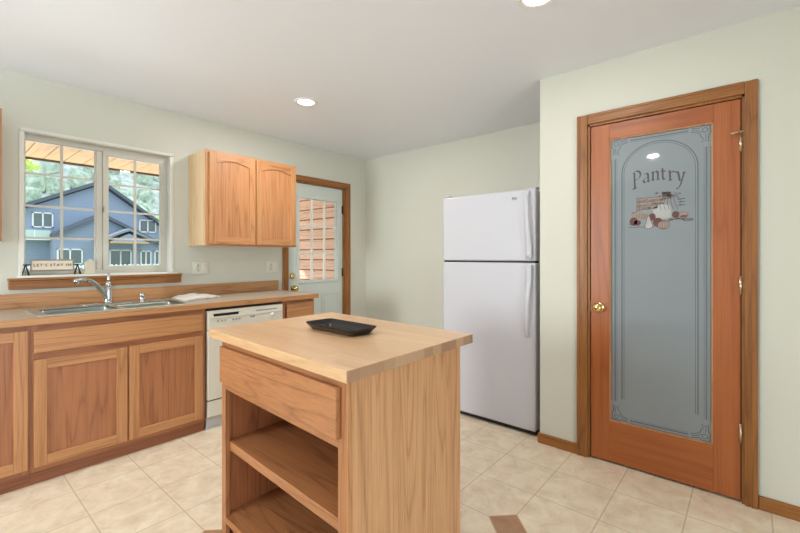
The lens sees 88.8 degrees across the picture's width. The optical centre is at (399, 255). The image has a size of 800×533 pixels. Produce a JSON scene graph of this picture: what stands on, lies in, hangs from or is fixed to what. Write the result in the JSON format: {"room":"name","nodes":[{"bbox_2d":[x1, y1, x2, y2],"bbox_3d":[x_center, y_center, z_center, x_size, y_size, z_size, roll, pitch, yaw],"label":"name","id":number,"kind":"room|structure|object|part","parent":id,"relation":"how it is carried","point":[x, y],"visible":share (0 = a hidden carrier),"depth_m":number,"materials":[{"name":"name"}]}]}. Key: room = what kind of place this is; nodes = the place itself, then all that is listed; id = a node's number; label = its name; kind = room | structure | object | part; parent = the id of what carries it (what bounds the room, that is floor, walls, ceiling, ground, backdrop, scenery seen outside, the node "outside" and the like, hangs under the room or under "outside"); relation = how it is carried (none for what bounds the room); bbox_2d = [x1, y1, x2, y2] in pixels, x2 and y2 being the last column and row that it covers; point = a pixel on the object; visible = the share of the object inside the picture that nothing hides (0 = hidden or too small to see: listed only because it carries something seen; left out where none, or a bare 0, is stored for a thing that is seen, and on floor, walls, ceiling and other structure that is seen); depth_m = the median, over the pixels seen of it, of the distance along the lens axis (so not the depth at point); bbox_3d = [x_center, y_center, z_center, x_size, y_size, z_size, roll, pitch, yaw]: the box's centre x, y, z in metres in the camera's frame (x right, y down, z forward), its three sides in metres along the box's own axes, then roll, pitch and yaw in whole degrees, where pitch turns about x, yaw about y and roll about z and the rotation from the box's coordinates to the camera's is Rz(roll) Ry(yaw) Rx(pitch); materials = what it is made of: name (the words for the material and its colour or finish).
{"room":"kitchen","nodes":[
{"label":"kitchen","id":0,"kind":"room"},
{"bbox_2d":[0,69,365,316],"bbox_3d":[-2.486,0.035,2.770,0.150,2.450,6.473,0,0,41],"label":"wall","id":1,"kind":"structure","parent":0,"point":[26,101],"depth_m":3.38,"materials":[{"name":"beige paint"}]},
{"bbox_2d":[0,108,1,241],"bbox_3d":[-2.679,-0.469,2.161,0.349,0.768,0.797,0,0,41],"label":"upper cabinet","id":2,"kind":"object","parent":1,"relation":"attached to","point":[0,108],"visible":1,"depth_m":2.36,"materials":[{"name":"brown wood"}]},
{"bbox_2d":[7,127,181,289],"bbox_3d":[-2.199,-0.312,3.034,0.153,1.060,1.048,0,0,41],"label":"window","id":3,"kind":"structure","parent":1,"relation":"in","point":[163,272],"depth_m":3.04,"materials":[{"name":"white plastic"}]},
{"bbox_2d":[22,259,80,275],"bbox_3d":[-2.360,0.076,2.774,0.042,0.106,0.312,0,0,41],"label":"sign","id":4,"kind":"object","parent":3,"relation":"on","point":[35,264],"visible":0.99,"depth_m":2.77,"materials":[{"name":"beige wood"}]},
{"bbox_3d":[-2.360,0.062,2.777,0.028,0.079,0.232,0,0,41],"label":"sign frame","id":5,"kind":"part","parent":4,"relation":"part of","materials":[{"name":"beige wood"}]},
{"bbox_3d":[-2.393,-0.341,2.889,0.030,0.894,0.405,0,0,41],"label":"sash","id":6,"kind":"part","parent":3,"relation":"part of","materials":[{"name":"beige plastic"}]},
{"bbox_2d":[84,259,94,273],"bbox_3d":[-2.226,0.074,2.929,0.026,0.107,0.058,0,0,41],"label":"block","id":7,"kind":"object","parent":3,"relation":"on","point":[89,265],"visible":1,"depth_m":2.92,"materials":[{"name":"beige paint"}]},
{"bbox_3d":[-2.089,-0.337,3.220,0.030,0.894,0.425,0,0,41],"label":"sash","id":8,"kind":"part","parent":3,"relation":"part of","materials":[{"name":"beige plastic"}]},
{"bbox_2d":[0,280,278,309],"bbox_3d":[-2.131,0.292,3.053,0.020,0.095,2.785,0,0,41],"label":"backsplash","id":9,"kind":"structure","parent":1,"relation":"attached to","point":[43,299],"depth_m":3.09,"materials":[{"name":"brown wood"}]},
{"bbox_2d":[193,261,208,273],"bbox_3d":[-1.722,0.103,3.535,0.016,0.110,0.135,0,0,41],"label":"wall plate","id":10,"kind":"object","parent":1,"relation":"attached to","point":[198,267],"visible":1,"depth_m":3.54,"materials":[{"name":"beige plastic"}]},
{"bbox_2d":[202,264,205,271],"bbox_3d":[-1.701,0.103,3.556,0.011,0.066,0.034,0,0,41],"label":"switch","id":11,"kind":"object","parent":10,"relation":"attached to","point":[203,265],"depth_m":3.55,"materials":[{"name":"beige plastic"}]},
{"bbox_2d":[188,149,295,247],"bbox_3d":[-1.385,-0.469,3.672,0.349,0.768,0.848,0,0,41],"label":"upper cabinet","id":12,"kind":"object","parent":1,"relation":"attached to","point":[234,200],"visible":1,"depth_m":3.46,"materials":[{"name":"brown wood"}]},
{"bbox_3d":[-1.392,-0.467,3.410,0.019,0.740,0.398,0,0,41],"label":"door","id":13,"kind":"part","parent":12,"relation":"part of","materials":[{"name":"brown wood"}]},
{"bbox_3d":[-1.393,-0.467,3.412,0.006,0.636,0.294,0,0,41],"label":"panel","id":14,"kind":"part","parent":12,"relation":"part of","materials":[{"name":"brown wood"}]},
{"bbox_3d":[-1.125,-0.467,3.722,0.019,0.740,0.406,0,0,41],"label":"door","id":15,"kind":"part","parent":12,"relation":"part of","materials":[{"name":"brown wood"}]},
{"bbox_3d":[-1.127,-0.467,3.724,0.006,0.636,0.302,0,0,41],"label":"panel","id":16,"kind":"part","parent":12,"relation":"part of","materials":[{"name":"brown wood"}]},
{"bbox_2d":[267,261,278,272],"bbox_3d":[-1.264,0.110,4.069,0.016,0.112,0.135,0,0,41],"label":"wall plate","id":17,"kind":"object","parent":1,"relation":"attached to","point":[272,266],"visible":1,"depth_m":4.07,"materials":[{"name":"beige plastic"}]},
{"bbox_2d":[282,174,350,314],"bbox_3d":[-0.937,0.203,4.540,0.181,2.113,0.923,0,0,41],"label":"door","id":18,"kind":"structure","parent":1,"relation":"in","point":[335,293],"depth_m":4.61,"materials":[{"name":"white wood"}]},
{"bbox_3d":[-1.094,0.340,4.268,0.066,0.066,0.066,0,0,41],"label":"knob","id":19,"kind":"part","parent":18,"relation":"part of","materials":[{"name":"gold metal"}]},
{"bbox_3d":[-0.902,-0.180,4.540,0.024,0.944,0.582,0,0,41],"label":"lite frame","id":20,"kind":"part","parent":18,"relation":"part of","materials":[{"name":"grey paint"}]},
{"bbox_2d":[0,0,799,159],"bbox_3d":[0.007,-1.250,0.635,6.715,0.120,6.473,0,0,41],"label":"ceiling","id":21,"kind":"structure","parent":0,"point":[385,77],"depth_m":2.37,"materials":[{"name":"white paint"}]},
{"bbox_2d":[294,97,317,106],"bbox_3d":[-0.726,-1.187,3.157,0.180,0.006,0.180,0,0,41],"label":"recessed light","id":22,"kind":"object","parent":21,"relation":"in","point":[307,102],"visible":1,"depth_m":3.15,"materials":[{"name":"white"}]},
{"bbox_2d":[517,0,553,8],"bbox_3d":[0.630,-1.187,1.876,0.180,0.006,0.180,0,0,41],"label":"recessed light","id":23,"kind":"object","parent":21,"relation":"in","point":[527,4],"visible":1,"depth_m":1.92,"materials":[{"name":"white"}]},
{"bbox_2d":[0,413,799,532],"bbox_3d":[0.007,1.320,0.635,6.715,0.120,6.473,0,0,41],"label":"floor","id":24,"kind":"structure","parent":0,"point":[511,482],"depth_m":2.13,"materials":[{"name":"tile"}]},
{"bbox_2d":[0,326,29,494],"bbox_3d":[-2.523,0.819,2.108,0.643,0.882,0.840,0,0,41],"label":"base cabinet","id":25,"kind":"object","parent":24,"relation":"on","point":[15,341],"visible":0.98,"depth_m":2.17,"materials":[{"name":"brown wood"}]},
{"bbox_3d":[-2.158,0.782,2.059,0.006,0.651,0.316,0,0,41],"label":"panel","id":26,"kind":"part","parent":25,"relation":"part of","materials":[{"name":"brown wood"}]},
{"bbox_2d":[0,280,318,328],"bbox_3d":[-1.888,0.311,2.845,0.660,0.133,2.785,0,0,41],"label":"countertop","id":27,"kind":"structure","parent":25,"relation":"on","point":[11,316],"depth_m":2.94,"materials":[{"name":"laminate"}]},
{"bbox_2d":[72,273,132,305],"bbox_3d":[-2.054,0.227,2.810,0.116,0.215,0.381,0,0,25],"label":"faucet","id":28,"kind":"object","parent":27,"relation":"on","point":[106,293],"visible":1,"depth_m":2.81,"materials":[{"name":"silver metal"}]},
{"bbox_3d":[-2.053,0.231,2.779,0.034,0.173,0.169,0,0,14],"label":"spout","id":29,"kind":"part","parent":28,"relation":"part of","materials":[{"name":"silver metal"}]},
{"bbox_3d":[-2.035,0.330,2.851,0.050,0.008,0.300,0,0,41],"label":"deck plate","id":30,"kind":"part","parent":28,"relation":"part of","materials":[{"name":"silver metal"}]},
{"bbox_3d":[-2.036,0.166,2.852,0.041,0.093,0.038,0,0,41],"label":"lever","id":31,"kind":"part","parent":28,"relation":"part of","materials":[{"name":"silver metal"}]},
{"bbox_2d":[24,293,194,316],"bbox_3d":[-1.921,0.390,2.747,0.508,0.233,0.843,0,0,41],"label":"sink","id":32,"kind":"object","parent":27,"relation":"in","point":[69,309],"depth_m":2.70,"materials":[{"name":"silver metal"}]},
{"bbox_3d":[-2.006,0.420,2.558,0.297,0.172,0.357,0,0,41],"label":"bowl","id":33,"kind":"part","parent":32,"relation":"part of","materials":[{"name":"silver metal"}]},
{"bbox_3d":[-1.899,0.303,3.009,0.042,0.061,0.042,0,0,41],"label":"air gap cap","id":34,"kind":"part","parent":32,"relation":"part of","materials":[{"name":"silver metal"}]},
{"bbox_3d":[-1.748,0.420,2.860,0.297,0.172,0.362,0,0,41],"label":"bowl","id":35,"kind":"part","parent":32,"relation":"part of","materials":[{"name":"silver metal"}]},
{"bbox_2d":[171,293,218,300],"bbox_3d":[-1.643,0.323,3.300,0.331,0.033,0.325,0,0,41],"label":"dish towel","id":36,"kind":"object","parent":27,"relation":"on","point":[190,296],"visible":1,"depth_m":3.23,"materials":[{"name":"fabric"}]},
{"bbox_2d":[30,309,204,484],"bbox_3d":[-1.942,0.819,2.787,0.643,0.882,0.944,0,0,41],"label":"base cabinet","id":37,"kind":"object","parent":24,"relation":"on","point":[102,390],"visible":0.97,"depth_m":2.51,"materials":[{"name":"brown wood"}]},
{"bbox_3d":[-1.861,0.865,2.402,0.019,0.590,0.442,0,0,41],"label":"door","id":38,"kind":"part","parent":37,"relation":"part of","materials":[{"name":"brown wood"}]},
{"bbox_3d":[-1.862,0.865,2.404,0.006,0.486,0.338,0,0,41],"label":"panel","id":39,"kind":"part","parent":37,"relation":"part of","materials":[{"name":"brown wood"}]},
{"bbox_3d":[-1.709,0.473,2.579,0.019,0.123,0.909,0,0,41],"label":"false drawer","id":40,"kind":"part","parent":37,"relation":"part of","materials":[{"name":"brown wood"}]},
{"bbox_3d":[-1.561,0.865,2.751,0.019,0.590,0.456,0,0,41],"label":"door","id":41,"kind":"part","parent":37,"relation":"part of","materials":[{"name":"brown wood"}]},
{"bbox_3d":[-1.563,0.865,2.753,0.006,0.486,0.352,0,0,41],"label":"panel","id":42,"kind":"part","parent":37,"relation":"part of","materials":[{"name":"brown wood"}]},
{"bbox_2d":[205,301,282,429],"bbox_3d":[-1.419,0.820,3.380,0.657,0.880,0.620,0,0,41],"label":"dishwasher","id":43,"kind":"object","parent":24,"relation":"on","point":[219,317],"visible":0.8,"depth_m":3.00,"materials":[{"name":"white enamelled metal"},{"name":"white plastic"}]},
{"bbox_2d":[205,309,207,415],"bbox_3d":[-1.436,0.781,3.394,0.613,0.778,0.608,0,0,41],"label":"tub","id":44,"kind":"object","parent":43,"relation":"in","point":[206,310],"depth_m":2.95,"materials":[{"name":"plastic"}]},
{"bbox_3d":[-1.212,1.216,3.203,0.016,0.088,0.612,0,0,41],"label":"toe panel","id":45,"kind":"part","parent":43,"relation":"part of","materials":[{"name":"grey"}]},
{"bbox_3d":[-1.192,0.794,3.186,0.028,0.504,0.620,0,0,41],"label":"door panel","id":46,"kind":"part","parent":43,"relation":"part of","materials":[{"name":"beige metal"}]},
{"bbox_3d":[-1.193,1.111,3.187,0.026,0.114,0.620,0,0,41],"label":"access panel","id":47,"kind":"part","parent":43,"relation":"part of","materials":[{"name":"beige"}]},
{"bbox_3d":[-1.190,0.468,3.184,0.034,0.140,0.620,0,0,41],"label":"control panel","id":48,"kind":"part","parent":43,"relation":"part of","materials":[{"name":"beige plastic"}]},
{"bbox_2d":[282,298,313,318],"bbox_3d":[-1.113,0.819,3.754,0.643,0.882,0.330,0,0,41],"label":"base cabinet","id":49,"kind":"object","parent":24,"relation":"on","point":[304,307],"visible":0.12,"depth_m":3.54,"materials":[{"name":"brown wood"}]},
{"bbox_3d":[-0.870,0.469,3.558,0.019,0.133,0.272,0,0,41],"label":"drawer","id":50,"kind":"part","parent":49,"relation":"part of","materials":[{"name":"brown wood"}]},
{"bbox_2d":[209,312,472,532],"bbox_3d":[-0.285,0.799,1.831,1.018,0.922,0.794,0,0,41],"label":"kitchen island","id":51,"kind":"object","parent":24,"relation":"on","point":[323,431],"visible":0.97,"depth_m":1.56,"materials":[{"name":"brown wood"}]},
{"bbox_3d":[-0.596,0.818,2.108,0.018,0.883,0.655,0,0,40],"label":"panel","id":52,"kind":"part","parent":51,"relation":"part of","materials":[{"name":"brown wood"}]},
{"bbox_3d":[-0.497,0.485,1.549,0.849,0.160,0.019,0,0,44],"label":"drawer","id":53,"kind":"part","parent":51,"relation":"part of","materials":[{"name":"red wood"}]},
{"bbox_2d":[226,487,337,532],"bbox_3d":[-0.281,1.184,1.800,0.874,0.032,0.686,0,0,41],"label":"shelf","id":54,"kind":"object","parent":51,"relation":"attached to","point":[271,510],"depth_m":1.83,"materials":[{"name":"brown wood"}]},
{"bbox_2d":[230,420,337,529],"bbox_3d":[-0.274,0.860,1.807,0.874,0.040,0.667,0,0,41],"label":"shelf","id":55,"kind":"object","parent":51,"relation":"attached to","point":[304,465],"depth_m":1.68,"materials":[{"name":"brown wood"}]},
{"bbox_3d":[-0.479,0.818,1.560,0.900,0.883,0.021,0,0,44],"label":"frame","id":56,"kind":"part","parent":51,"relation":"part of","materials":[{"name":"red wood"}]},
{"bbox_2d":[306,318,376,336],"bbox_3d":[-0.270,0.321,1.840,0.345,0.032,0.155,0,0,43],"label":"serving tray","id":57,"kind":"object","parent":51,"relation":"on","point":[342,327],"visible":1,"depth_m":1.84,"materials":[{"name":"plastic"}]},
{"bbox_3d":[-0.153,0.818,1.246,0.003,0.883,0.021,0,0,40],"label":"corner trim","id":58,"kind":"part","parent":51,"relation":"part of","materials":[{"name":"brown wood"}]},
{"bbox_3d":[0.043,0.818,1.500,0.018,0.883,0.655,0,0,40],"label":"panel","id":59,"kind":"part","parent":51,"relation":"part of","materials":[{"name":"brown wood"}]},
{"bbox_2d":[443,187,539,434],"bbox_3d":[0.882,0.386,3.361,0.777,1.740,0.832,0,0,41],"label":"refrigerator","id":60,"kind":"object","parent":24,"relation":"on","point":[491,241],"visible":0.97,"depth_m":3.02,"materials":[{"name":"white metal"}]},
{"bbox_3d":[0.666,0.636,3.109,0.777,1.177,0.066,0,0,41],"label":"fridge door","id":61,"kind":"part","parent":60,"relation":"part of","materials":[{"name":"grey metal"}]},
{"bbox_3d":[0.666,-0.218,3.109,0.777,0.508,0.066,0,0,41],"label":"freezer door","id":62,"kind":"part","parent":60,"relation":"part of","materials":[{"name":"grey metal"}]},
{"bbox_3d":[0.891,0.317,2.842,0.052,0.510,0.053,0,0,41],"label":"handle","id":63,"kind":"part","parent":60,"relation":"part of","materials":[{"name":"grey"}]},
{"bbox_3d":[0.890,-0.216,2.842,0.054,0.487,0.053,0,0,41],"label":"handle","id":64,"kind":"part","parent":60,"relation":"part of","materials":[{"name":"grey"}]},
{"bbox_2d":[366,122,539,328],"bbox_3d":[2.064,0.035,3.036,6.415,2.450,0.150,0,0,41],"label":"wall","id":65,"kind":"structure","parent":0,"point":[406,191],"depth_m":4.50,"materials":[{"name":"beige paint"}]},
{"bbox_2d":[540,6,799,506],"bbox_3d":[2.699,0.035,1.827,3.878,2.450,0.859,0,0,41],"label":"wall","id":66,"kind":"structure","parent":0,"point":[766,49],"depth_m":2.14,"materials":[{"name":"beige paint"}]},
{"bbox_2d":[538,432,576,453],"bbox_3d":[1.031,1.226,2.682,0.258,0.068,0.013,0,0,41],"label":"baseboard","id":67,"kind":"structure","parent":66,"relation":"attached to","point":[559,443],"depth_m":2.67,"materials":[{"name":"brown wood"}]},
{"bbox_2d":[577,79,757,509],"bbox_3d":[1.480,0.189,2.345,0.865,2.142,0.180,0,0,41],"label":"door","id":68,"kind":"structure","parent":66,"relation":"in","point":[667,200],"depth_m":2.29,"materials":[{"name":"brown wood"}]},
{"bbox_3d":[1.210,0.315,2.501,0.064,0.064,0.064,0,0,41],"label":"knob","id":69,"kind":"part","parent":68,"relation":"part of","materials":[{"name":"gold metal"}]},
{"bbox_2d":[629,192,692,228],"bbox_3d":[1.478,-0.259,2.330,0.316,0.214,0.001,0,0,41],"label":"picture","id":70,"kind":"object","parent":68,"relation":"attached to","point":[647,210],"depth_m":2.32,"materials":[{"name":"multicoloured"}]},
{"bbox_3d":[1.476,0.146,2.337,0.504,1.715,0.006,0,0,41],"label":"frosted glass","id":71,"kind":"part","parent":68,"relation":"part of","materials":[{"name":"grey glass"}]},
{"bbox_2d":[758,495,799,521],"bbox_3d":[2.837,1.226,1.135,2.768,0.068,0.013,0,0,41],"label":"baseboard","id":72,"kind":"structure","parent":66,"relation":"attached to","point":[766,504],"depth_m":1.98,"materials":[{"name":"brown wood"}]},
{"label":"outside","id":73,"kind":"structure","parent":0,"visible":0},
{"bbox_2d":[26,160,158,217],"bbox_3d":[-51.993,-41.951,103.782,90.000,88.422,170.000,0,0,41],"label":"hill","id":74,"kind":"structure","parent":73,"point":[126,179],"depth_m":69.53,"materials":[{"name":"green plant"}]},
{"bbox_2d":[26,161,158,212],"bbox_3d":[-49.997,-38.274,101.603,83.198,80.485,132.510,0,0,41],"label":"forest","id":75,"kind":"object","parent":74,"relation":"on","point":[36,185],"visible":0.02,"depth_m":60.42,"materials":[{"name":"green plant"}]},
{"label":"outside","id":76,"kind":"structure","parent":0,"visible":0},
{"bbox_3d":[-16.293,1.660,33.705,55.400,0.200,150.000,0,0,41],"label":"ground","id":77,"kind":"structure","parent":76,"visible":0},
{"bbox_2d":[26,159,42,174],"bbox_3d":[-6.486,-0.086,6.596,1.057,3.297,1.036,0,0,12],"label":"tree","id":78,"kind":"object","parent":77,"relation":"on","point":[27,160],"visible":0.12,"depth_m":6.82,"materials":[{"name":"green plant"}]},
{"bbox_2d":[26,182,158,269],"bbox_3d":[-21.905,-1.900,29.690,10.700,6.920,9.800,0,0,41],"label":"house","id":79,"kind":"structure","parent":77,"relation":"on","point":[40,222],"depth_m":27.43,"materials":[{"name":"blue wood"}]},
{"bbox_3d":[-23.264,-2.345,26.608,0.035,0.840,0.900,0,0,41],"label":"pane","id":80,"kind":"part","parent":79,"relation":"part of","materials":[{"name":"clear glass"}]},
{"bbox_3d":[-21.040,0.040,26.053,0.035,0.850,1.150,0,0,41],"label":"pane","id":81,"kind":"part","parent":79,"relation":"part of","materials":[{"name":"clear glass"}]},
{"bbox_3d":[-19.251,0.185,28.141,0.035,1.100,1.150,0,0,41],"label":"pane","id":82,"kind":"part","parent":79,"relation":"part of","materials":[{"name":"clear glass"}]},
{"bbox_3d":[-18.243,0.135,29.318,0.035,0.900,0.550,0,0,41],"label":"pane","id":83,"kind":"part","parent":79,"relation":"part of","materials":[{"name":"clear glass"}]},
{"bbox_3d":[-19.296,-2.275,31.241,0.035,0.820,1.000,0,0,41],"label":"pane","id":84,"kind":"part","parent":79,"relation":"part of","materials":[{"name":"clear glass"}]},
{"bbox_2d":[27,264,158,269],"bbox_3d":[-16.314,1.020,23.980,0.080,1.080,8.800,0,0,41],"label":"fence","id":85,"kind":"object","parent":77,"relation":"on","point":[82,266],"visible":0.12,"depth_m":23.59,"materials":[{"name":"white wood"}]},
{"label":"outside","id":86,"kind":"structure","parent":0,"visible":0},
{"bbox_2d":[26,141,158,176],"bbox_3d":[-3.656,-1.307,3.921,3.125,0.186,9.200,0,0,41],"label":"ceiling","id":87,"kind":"structure","parent":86,"point":[34,151],"depth_m":5.24,"materials":[{"name":"beige wood"}]},
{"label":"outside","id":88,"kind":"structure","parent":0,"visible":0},
{"bbox_3d":[-3.611,1.340,3.751,2.835,0.120,13.000,0,0,41],"label":"porch slab","id":89,"kind":"object","parent":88,"visible":0},
{"bbox_2d":[300,198,333,279],"bbox_3d":[-1.670,0.010,6.478,3.435,2.500,0.132,0,0,41],"label":"siding","id":90,"kind":"object","parent":89,"relation":"on","point":[304,203],"depth_m":6.03,"materials":[{"name":"brown wood"}]}
]}

